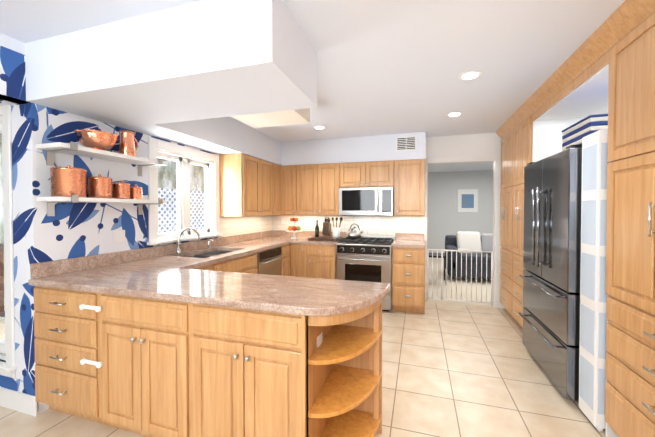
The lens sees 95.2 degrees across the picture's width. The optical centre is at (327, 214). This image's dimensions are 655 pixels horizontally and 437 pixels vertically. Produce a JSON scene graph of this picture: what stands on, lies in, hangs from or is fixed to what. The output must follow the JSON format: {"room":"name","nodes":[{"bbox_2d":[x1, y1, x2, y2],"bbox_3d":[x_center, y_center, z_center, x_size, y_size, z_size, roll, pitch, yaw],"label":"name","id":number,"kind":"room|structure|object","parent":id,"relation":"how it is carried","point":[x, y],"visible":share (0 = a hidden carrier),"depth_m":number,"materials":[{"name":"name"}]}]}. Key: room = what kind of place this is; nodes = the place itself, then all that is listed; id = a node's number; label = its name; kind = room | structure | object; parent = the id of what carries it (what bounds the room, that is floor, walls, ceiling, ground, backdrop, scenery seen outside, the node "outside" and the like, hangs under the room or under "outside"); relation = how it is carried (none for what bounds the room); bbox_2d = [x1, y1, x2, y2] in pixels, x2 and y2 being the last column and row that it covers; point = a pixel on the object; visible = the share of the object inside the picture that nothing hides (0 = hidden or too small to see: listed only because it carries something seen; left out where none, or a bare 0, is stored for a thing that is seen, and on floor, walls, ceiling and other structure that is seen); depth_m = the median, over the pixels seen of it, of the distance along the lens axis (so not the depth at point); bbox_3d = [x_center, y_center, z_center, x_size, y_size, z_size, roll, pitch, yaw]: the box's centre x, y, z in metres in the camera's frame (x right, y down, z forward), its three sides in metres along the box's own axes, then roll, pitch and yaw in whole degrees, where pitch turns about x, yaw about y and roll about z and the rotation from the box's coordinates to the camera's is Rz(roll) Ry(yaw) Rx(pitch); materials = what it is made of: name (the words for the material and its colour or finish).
{"room":"kitchen","nodes":[
{"label":"kitchen","id":0,"kind":"room"},
{"bbox_2d":[0,105,23,392],"bbox_3d":[-3.207,0.297,2.430,2.431,2.080,0.120,0,1,17],"label":"wall","id":1,"kind":"structure","parent":0,"point":[16,383],"depth_m":2.03,"materials":[{"name":"paint"}]},
{"bbox_2d":[0,105,17,377],"bbox_3d":[-2.904,0.181,2.309,1.650,1.875,0.170,0,1,17],"label":"casement window","id":2,"kind":"structure","parent":1,"relation":"in","point":[8,367],"depth_m":2.04,"materials":[{"name":"white wood"}]},
{"bbox_2d":[0,387,37,416],"bbox_3d":[-3.163,1.273,2.362,2.564,0.130,0.014,0,1,17],"label":"baseboard","id":3,"kind":"structure","parent":1,"relation":"attached to","point":[25,403],"depth_m":2.03,"materials":[{"name":"white wood"}]},
{"bbox_2d":[0,96,26,105],"bbox_3d":[-3.765,-0.761,0.377,2.548,0.100,4.100,0,1,17],"label":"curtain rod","id":4,"kind":"structure","parent":0,"point":[4,103],"depth_m":1.97,"materials":[{"name":"metal"}]},
{"bbox_2d":[0,33,273,413],"bbox_3d":[-2.093,0.123,1.701,0.124,2.450,7.580,0,1,17],"label":"wall","id":5,"kind":"structure","parent":0,"point":[73,230],"depth_m":2.13,"materials":[{"name":"paper"}]},
{"bbox_2d":[36,142,166,215],"bbox_3d":[-1.701,-0.240,2.363,0.243,0.495,0.855,0,1,17],"label":"floating shelves","id":6,"kind":"object","parent":5,"relation":"attached to","point":[73,148],"visible":1,"depth_m":2.15,"materials":[{"name":"white wood"}]},
{"bbox_2d":[50,165,96,197],"bbox_3d":[-1.789,-0.230,2.069,0.196,0.224,0.194,0,1,17],"label":"copper canister","id":7,"kind":"object","parent":6,"relation":"on","point":[68,181],"depth_m":2.01,"materials":[{"name":"brown metal"}]},
{"bbox_2d":[74,129,117,150],"bbox_3d":[-1.732,-0.538,2.250,0.258,0.134,0.314,0,1,17],"label":"bowl","id":8,"kind":"object","parent":6,"relation":"on","point":[100,140],"visible":0.79,"depth_m":2.17,"materials":[{"name":"brown metal"}]},
{"bbox_2d":[96,174,119,198],"bbox_3d":[-1.727,-0.214,2.270,0.157,0.184,0.155,0,1,17],"label":"copper canister","id":9,"kind":"object","parent":6,"relation":"on","point":[105,187],"depth_m":2.25,"materials":[{"name":"brown metal"}]},
{"bbox_2d":[120,180,135,198],"bbox_3d":[-1.678,-0.201,2.433,0.124,0.154,0.122,0,1,17],"label":"copper canister","id":10,"kind":"object","parent":6,"relation":"on","point":[126,192],"depth_m":2.42,"materials":[{"name":"brown metal"}]},
{"bbox_2d":[119,130,137,155],"bbox_3d":[-1.656,-0.581,2.498,0.120,0.212,0.160,0,1,17],"label":"copper pitcher","id":11,"kind":"object","parent":6,"relation":"on","point":[127,143],"visible":0.85,"depth_m":2.44,"materials":[{"name":"brown metal"}]},
{"bbox_2d":[136,184,141,199],"bbox_3d":[-1.640,-0.192,2.557,0.097,0.132,0.096,0,1,17],"label":"copper canister","id":12,"kind":"object","parent":6,"relation":"on","point":[138,189],"depth_m":2.54,"materials":[{"name":"brown metal"}]},
{"bbox_2d":[114,230,124,242],"bbox_3d":[-1.772,0.185,2.545,0.006,0.100,0.100,0,1,17],"label":"electrical outlet plate","id":13,"kind":"object","parent":5,"relation":"attached to","point":[119,235],"depth_m":2.54,"materials":[{"name":"white plastic"}]},
{"bbox_2d":[147,137,222,244],"bbox_3d":[-1.574,-0.227,3.325,0.170,1.020,1.080,0,1,17],"label":"kitchen window","id":14,"kind":"structure","parent":5,"relation":"in","point":[157,148],"depth_m":3.29,"materials":[{"name":"white wood"}]},
{"bbox_2d":[219,153,262,216],"bbox_3d":[-1.146,-0.372,3.993,0.342,0.788,0.481,0,1,17],"label":"upper cabinet","id":15,"kind":"object","parent":5,"relation":"attached to","point":[251,186],"depth_m":3.79,"materials":[{"name":"brown wood"}]},
{"bbox_2d":[263,160,270,215],"bbox_3d":[-1.038,-0.377,4.346,0.342,0.788,0.490,0,1,17],"label":"upper cabinet","id":16,"kind":"object","parent":5,"relation":"attached to","point":[266,165],"depth_m":4.30,"materials":[{"name":"brown wood"}]},
{"bbox_2d":[271,163,282,214],"bbox_3d":[-0.921,-0.382,4.645,0.392,0.788,0.399,0,1,17],"label":"upper cabinet","id":17,"kind":"object","parent":5,"relation":"attached to","point":[276,170],"depth_m":4.60,"materials":[{"name":"brown wood"}]},
{"bbox_2d":[0,258,605,436],"bbox_3d":[0.346,1.375,3.184,8.800,0.101,11.800,0,1,17],"label":"floor","id":18,"kind":"structure","parent":0,"point":[453,370],"depth_m":2.34,"materials":[{"name":"tile"}]},
{"bbox_2d":[34,286,97,421],"bbox_3d":[-1.580,0.902,2.143,0.612,0.880,0.541,0,1,17],"label":"base cabinet","id":19,"kind":"object","parent":18,"relation":"on","point":[65,320],"depth_m":1.88,"materials":[{"name":"brown wood"}]},
{"bbox_2d":[98,293,201,436],"bbox_3d":[-0.951,0.905,1.951,0.747,0.880,0.541,0,1,17],"label":"base cabinet","id":20,"kind":"object","parent":18,"relation":"on","point":[149,367],"depth_m":1.69,"materials":[{"name":"brown wood"}]},
{"bbox_2d":[104,266,389,315],"bbox_3d":[-0.465,0.446,1.807,1.609,0.039,0.590,0,1,17],"label":"countertop","id":21,"kind":"structure","parent":20,"relation":"on","point":[164,272],"depth_m":1.68,"materials":[{"name":"beige stone"}]},
{"bbox_2d":[195,261,222,270],"bbox_3d":[-1.409,0.893,2.660,0.640,0.880,0.546,0,1,17],"label":"base cabinet","id":22,"kind":"object","parent":18,"relation":"on","point":[218,266],"depth_m":2.78,"materials":[{"name":"brown wood"}]},
{"bbox_2d":[223,245,286,275],"bbox_3d":[-1.026,0.874,3.905,0.648,0.880,0.759,0,1,17],"label":"base cabinet","id":23,"kind":"object","parent":18,"relation":"on","point":[274,261],"depth_m":3.60,"materials":[{"name":"brown wood"}]},
{"bbox_2d":[202,304,337,436],"bbox_3d":[-0.382,0.907,1.778,0.740,0.880,0.541,0,1,17],"label":"base cabinet","id":24,"kind":"object","parent":18,"relation":"on","point":[265,373],"depth_m":1.50,"materials":[{"name":"brown wood"}]},
{"bbox_2d":[287,244,289,275],"bbox_3d":[-0.891,0.867,4.349,0.648,0.880,0.305,0,1,17],"label":"base cabinet","id":25,"kind":"object","parent":18,"relation":"on","point":[288,246],"depth_m":4.34,"materials":[{"name":"brown wood"}]},
{"bbox_2d":[289,244,292,275],"bbox_3d":[-0.726,0.860,4.784,0.709,0.880,0.664,0,1,17],"label":"base cabinet","id":26,"kind":"object","parent":18,"relation":"on","point":[291,245],"depth_m":4.38,"materials":[{"name":"brown wood"}]},
{"bbox_2d":[28,230,291,292],"bbox_3d":[-1.144,0.370,3.474,0.660,0.139,3.387,0,1,17],"label":"countertop","id":27,"kind":"structure","parent":26,"relation":"on","point":[85,273],"depth_m":2.48,"materials":[{"name":"beige stone"}]},
{"bbox_2d":[176,228,232,257],"bbox_3d":[-1.264,0.393,3.231,0.461,0.513,0.764,0,1,17],"label":"undermount sink","id":28,"kind":"object","parent":27,"relation":"in","point":[206,254],"visible":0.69,"depth_m":3.24,"materials":[{"name":"silver metal"}]},
{"bbox_2d":[286,218,302,238],"bbox_3d":[-0.523,0.215,4.706,0.270,0.330,0.270,0,1,17],"label":"stand","id":29,"kind":"object","parent":27,"relation":"on","point":[294,229],"visible":1,"depth_m":4.66,"materials":[{"name":"white ceramic"}]},
{"bbox_2d":[292,231,345,244],"bbox_3d":[-0.115,0.353,4.572,0.669,0.139,0.687,0,1,17],"label":"countertop","id":30,"kind":"structure","parent":26,"relation":"on","point":[303,236],"depth_m":4.72,"materials":[{"name":"beige stone"}]},
{"bbox_2d":[308,236,340,240],"bbox_3d":[-0.037,0.366,4.555,0.460,0.033,0.370,0,1,17],"label":"cutting board","id":31,"kind":"object","parent":30,"relation":"on","point":[321,238],"visible":0.83,"depth_m":4.41,"materials":[{"name":"brown wood"}]},
{"bbox_2d":[315,220,318,236],"bbox_3d":[-0.164,0.220,4.702,0.064,0.260,0.062,0,1,17],"label":"oil bottle","id":32,"kind":"object","parent":31,"relation":"on","point":[317,231],"visible":1,"depth_m":4.68,"materials":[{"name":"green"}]},
{"bbox_2d":[322,217,330,236],"bbox_3d":[-0.012,0.193,4.737,0.120,0.314,0.198,0,1,17],"label":"knife block","id":33,"kind":"object","parent":31,"relation":"on","point":[326,231],"visible":1,"depth_m":4.70,"materials":[{"name":"brown wood"}]},
{"bbox_2d":[332,217,342,237],"bbox_3d":[0.147,0.198,4.606,0.180,0.308,0.118,0,1,17],"label":"utensil crock","id":34,"kind":"object","parent":31,"relation":"on","point":[336,231],"visible":1,"depth_m":4.57,"materials":[{"name":"white ceramic"}]},
{"bbox_2d":[293,244,312,277],"bbox_3d":[-0.292,0.862,4.652,0.310,0.880,0.664,0,1,17],"label":"base cabinet","id":35,"kind":"object","parent":18,"relation":"on","point":[302,253],"depth_m":4.32,"materials":[{"name":"brown wood"}]},
{"bbox_2d":[313,244,335,278],"bbox_3d":[-0.029,0.863,4.572,0.490,0.880,0.664,0,1,17],"label":"base cabinet","id":36,"kind":"object","parent":18,"relation":"on","point":[324,256],"depth_m":4.23,"materials":[{"name":"brown wood"}]},
{"bbox_2d":[336,235,394,311],"bbox_3d":[0.567,0.824,4.349,0.760,0.965,0.717,0,1,17],"label":"range","id":37,"kind":"object","parent":18,"relation":"on","point":[366,258],"visible":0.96,"depth_m":4.05,"materials":[{"name":"silver metal"}]},
{"bbox_2d":[348,224,363,238],"bbox_3d":[0.428,0.248,4.501,0.240,0.222,0.200,0,1,17],"label":"kettle","id":38,"kind":"object","parent":37,"relation":"on","point":[354,233],"visible":1,"depth_m":4.44,"materials":[{"name":"silver metal"}]},
{"bbox_2d":[392,247,424,313],"bbox_3d":[1.147,0.869,4.201,0.416,0.880,0.689,0,1,17],"label":"base cabinet","id":39,"kind":"object","parent":18,"relation":"on","point":[408,272],"depth_m":3.90,"materials":[{"name":"brown wood"}]},
{"bbox_2d":[392,233,424,247],"bbox_3d":[1.145,0.359,4.199,0.420,0.139,0.667,0,1,17],"label":"countertop","id":40,"kind":"structure","parent":39,"relation":"on","point":[403,240],"depth_m":4.42,"materials":[{"name":"beige stone"}]},
{"bbox_2d":[429,252,447,279],"bbox_3d":[2.020,1.021,5.675,0.450,0.530,0.450,0,1,17],"label":"side table","id":41,"kind":"object","parent":18,"relation":"on","point":[439,255],"visible":0.31,"depth_m":5.64,"materials":[{"name":"black metal"}]},
{"bbox_2d":[445,232,492,280],"bbox_3d":[3.468,0.821,5.879,2.100,0.924,0.910,0,1,17],"label":"sofa","id":42,"kind":"object","parent":18,"relation":"on","point":[474,241],"visible":0.31,"depth_m":5.84,"materials":[{"name":"grey fabric"}]},
{"bbox_2d":[500,131,511,310],"bbox_3d":[2.589,0.136,3.738,0.639,2.360,0.558,0,1,17],"label":"tall cabinet","id":43,"kind":"object","parent":18,"relation":"on","point":[506,143],"depth_m":3.82,"materials":[{"name":"brown wood"}]},
{"bbox_2d":[496,0,654,138],"bbox_3d":[1.587,-1.042,1.556,0.100,0.114,5.280,0,1,17],"label":"crown molding","id":44,"kind":"structure","parent":43,"relation":"attached to","point":[624,18],"depth_m":1.94,"materials":[{"name":"brown wood"}]},
{"bbox_2d":[519,144,581,402],"bbox_3d":[2.095,0.425,2.418,0.736,1.825,0.920,0,1,17],"label":"refrigerator","id":45,"kind":"object","parent":18,"relation":"on","point":[550,315],"visible":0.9,"depth_m":2.26,"materials":[{"name":"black metal"}]},
{"bbox_2d":[561,114,607,150],"bbox_3d":[2.034,-0.584,2.191,0.380,0.195,0.440,0,1,17],"label":"basket","id":46,"kind":"object","parent":45,"relation":"on","point":[575,133],"visible":0.33,"depth_m":2.14,"materials":[{"name":"blue"}]},
{"bbox_2d":[508,102,599,327],"bbox_3d":[2.424,0.145,3.197,0.639,2.360,0.574,0,1,17],"label":"tall cabinet","id":47,"kind":"object","parent":18,"relation":"on","point":[539,137],"depth_m":3.18,"materials":[{"name":"brown wood"}]},
{"bbox_2d":[579,130,609,431],"bbox_3d":[1.967,0.416,1.839,0.604,1.860,0.202,0,1,17],"label":"tower","id":48,"kind":"object","parent":18,"relation":"on","point":[592,341],"visible":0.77,"depth_m":1.86,"materials":[{"name":"white plastic"}]},
{"bbox_2d":[600,10,654,436],"bbox_3d":[1.837,0.175,1.268,0.639,2.360,0.927,0,1,17],"label":"tall cabinet","id":49,"kind":"object","parent":18,"relation":"on","point":[615,82],"depth_m":1.58,"materials":[{"name":"brown wood"}]},
{"bbox_2d":[0,0,624,171],"bbox_3d":[1.509,-1.164,2.791,6.370,0.110,11.800,0,1,17],"label":"ceiling","id":50,"kind":"structure","parent":0,"point":[386,67],"depth_m":2.00,"materials":[{"name":"white paint"}]},
{"bbox_2d":[25,0,316,127],"bbox_3d":[-1.014,-0.921,1.994,1.770,0.370,0.660,0,1,17],"label":"ceiling soffit","id":51,"kind":"structure","parent":50,"relation":"attached to","point":[203,59],"depth_m":1.71,"materials":[{"name":"white paint"}]},
{"bbox_2d":[125,117,281,165],"bbox_3d":[-1.199,-0.950,3.823,0.350,0.369,2.729,0,1,17],"label":"ceiling soffit","id":52,"kind":"structure","parent":50,"relation":"attached to","point":[225,135],"depth_m":3.36,"materials":[{"name":"white paint"}]},
{"bbox_2d":[198,143,210,145],"bbox_3d":[-1.326,-0.752,3.221,0.138,0.006,0.138,0,1,-10],"label":"recessed light","id":53,"kind":"object","parent":50,"relation":"in","point":[202,144],"depth_m":3.20,"materials":[{"name":"white"}]},
{"bbox_2d":[232,108,309,127],"bbox_3d":[-0.649,-1.038,2.760,0.660,0.159,1.019,0,1,17],"label":"skylight","id":54,"kind":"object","parent":50,"relation":"attached to","point":[281,118],"depth_m":3.03,"materials":[{"name":"white glass"}]},
{"bbox_2d":[313,126,325,128],"bbox_3d":[-0.104,-1.133,3.899,0.168,0.006,0.168,0,1,8],"label":"recessed light","id":55,"kind":"object","parent":50,"relation":"in","point":[315,127],"depth_m":3.89,"materials":[{"name":"white"}]},
{"bbox_2d":[282,132,425,165],"bbox_3d":[0.360,-0.962,4.602,2.179,0.369,0.330,0,1,17],"label":"ceiling soffit","id":56,"kind":"structure","parent":50,"relation":"attached to","point":[359,149],"depth_m":4.43,"materials":[{"name":"white paint"}]},
{"bbox_2d":[396,136,416,151],"bbox_3d":[1.105,-0.991,4.197,0.280,0.200,0.010,0,1,17],"label":"air vent grille","id":57,"kind":"object","parent":56,"relation":"attached to","point":[409,143],"visible":1,"depth_m":4.19,"materials":[{"name":"white plastic"}]},
{"bbox_2d":[446,112,462,116],"bbox_3d":[1.426,-1.125,3.360,0.168,0.006,0.168,0,1,8],"label":"recessed light","id":58,"kind":"object","parent":50,"relation":"in","point":[452,114],"depth_m":3.36,"materials":[{"name":"white"}]},
{"bbox_2d":[459,70,481,79],"bbox_3d":[1.141,-1.109,2.391,0.168,0.006,0.168,0,1,-10],"label":"recessed light","id":59,"kind":"object","parent":50,"relation":"in","point":[471,75],"depth_m":2.38,"materials":[{"name":"white"}]},
{"bbox_2d":[274,133,501,307],"bbox_3d":[1.032,0.077,4.646,4.150,2.450,0.126,0,1,17],"label":"wall","id":60,"kind":"structure","parent":0,"point":[468,144],"depth_m":4.53,"materials":[{"name":"white paint"}]},
{"bbox_2d":[283,165,298,214],"bbox_3d":[-0.544,-0.386,4.866,0.340,0.788,0.353,0,1,17],"label":"upper cabinet","id":61,"kind":"object","parent":60,"relation":"attached to","point":[290,172],"depth_m":4.70,"materials":[{"name":"brown wood"}]},
{"bbox_2d":[299,164,322,214],"bbox_3d":[-0.270,-0.384,4.788,0.472,0.788,0.343,0,1,17],"label":"upper cabinet","id":62,"kind":"object","parent":60,"relation":"attached to","point":[310,175],"depth_m":4.61,"materials":[{"name":"brown wood"}]},
{"bbox_2d":[323,163,338,214],"bbox_3d":[0.035,-0.383,4.695,0.401,0.788,0.343,0,1,17],"label":"upper cabinet","id":63,"kind":"object","parent":60,"relation":"attached to","point":[330,170],"depth_m":4.51,"materials":[{"name":"brown wood"}]},
{"bbox_2d":[339,161,370,187],"bbox_3d":[0.445,-0.588,4.567,0.456,0.373,0.343,0,1,17],"label":"upper cabinet","id":64,"kind":"object","parent":60,"relation":"attached to","point":[351,174],"depth_m":4.40,"materials":[{"name":"brown wood"}]},
{"bbox_2d":[339,187,393,215],"bbox_3d":[0.593,-0.188,4.477,0.785,0.414,0.441,0,1,17],"label":"microwave","id":65,"kind":"object","parent":64,"relation":"attached to","point":[366,201],"visible":0.94,"depth_m":4.30,"materials":[{"name":"silver metal"}]},
{"bbox_2d":[371,160,394,188],"bbox_3d":[0.770,-0.587,4.468,0.454,0.373,0.343,0,1,17],"label":"upper cabinet","id":66,"kind":"object","parent":60,"relation":"attached to","point":[382,172],"depth_m":4.28,"materials":[{"name":"brown wood"}]},
{"bbox_2d":[400,218,404,225],"bbox_3d":[1.143,0.114,4.544,0.070,0.120,0.006,0,1,17],"label":"electrical outlet plate","id":67,"kind":"object","parent":60,"relation":"attached to","point":[402,220],"depth_m":4.54,"materials":[{"name":"white plastic"}]},
{"bbox_2d":[394,159,424,215],"bbox_3d":[1.191,-0.377,4.344,0.426,0.788,0.343,0,1,17],"label":"upper cabinet","id":68,"kind":"object","parent":60,"relation":"attached to","point":[409,191],"depth_m":4.18,"materials":[{"name":"brown wood"}]},
{"bbox_2d":[427,249,493,305],"bbox_3d":[1.938,0.906,4.407,0.926,0.800,0.050,0,1,17],"label":"baby gate","id":69,"kind":"object","parent":60,"relation":"attached to","point":[466,251],"visible":0.88,"depth_m":4.40,"materials":[{"name":"white plastic"}]},
{"bbox_2d":[421,154,500,307],"bbox_3d":[1.930,0.231,4.370,1.070,2.150,0.135,0,1,17],"label":"door frame","id":70,"kind":"structure","parent":60,"relation":"attached to","point":[495,159],"depth_m":4.21,"materials":[{"name":"white wood"}]},
{"bbox_2d":[427,170,492,257],"bbox_3d":[3.609,-0.027,8.390,5.800,2.540,0.100,0,1,17],"label":"wall","id":71,"kind":"structure","parent":0,"point":[444,217],"depth_m":8.35,"materials":[{"name":"white paint"}]},
{"bbox_2d":[457,189,477,211],"bbox_3d":[3.862,-0.375,8.236,0.510,0.640,0.034,0,1,17],"label":"framed art","id":72,"kind":"object","parent":71,"relation":"attached to","point":[467,200],"visible":0.94,"depth_m":8.22,"materials":[{"name":"white"}]},
{"label":"outside","id":73,"kind":"structure","parent":0,"visible":0},
{"bbox_2d":[0,243,4,319],"bbox_3d":[-4.616,0.890,3.495,5.720,1.060,1.060,0,1,17],"label":"deck","id":74,"kind":"object","parent":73,"point":[2,278],"depth_m":3.64,"materials":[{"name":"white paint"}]},
{"bbox_2d":[0,133,4,310],"bbox_3d":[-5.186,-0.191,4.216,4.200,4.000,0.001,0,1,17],"label":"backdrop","id":75,"kind":"structure","parent":73,"point":[1,207],"depth_m":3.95,"materials":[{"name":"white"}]},
{"bbox_2d":[158,157,204,232],"bbox_3d":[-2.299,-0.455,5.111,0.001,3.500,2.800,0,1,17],"label":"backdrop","id":76,"kind":"structure","parent":73,"point":[166,218],"depth_m":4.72,"materials":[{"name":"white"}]}
]}

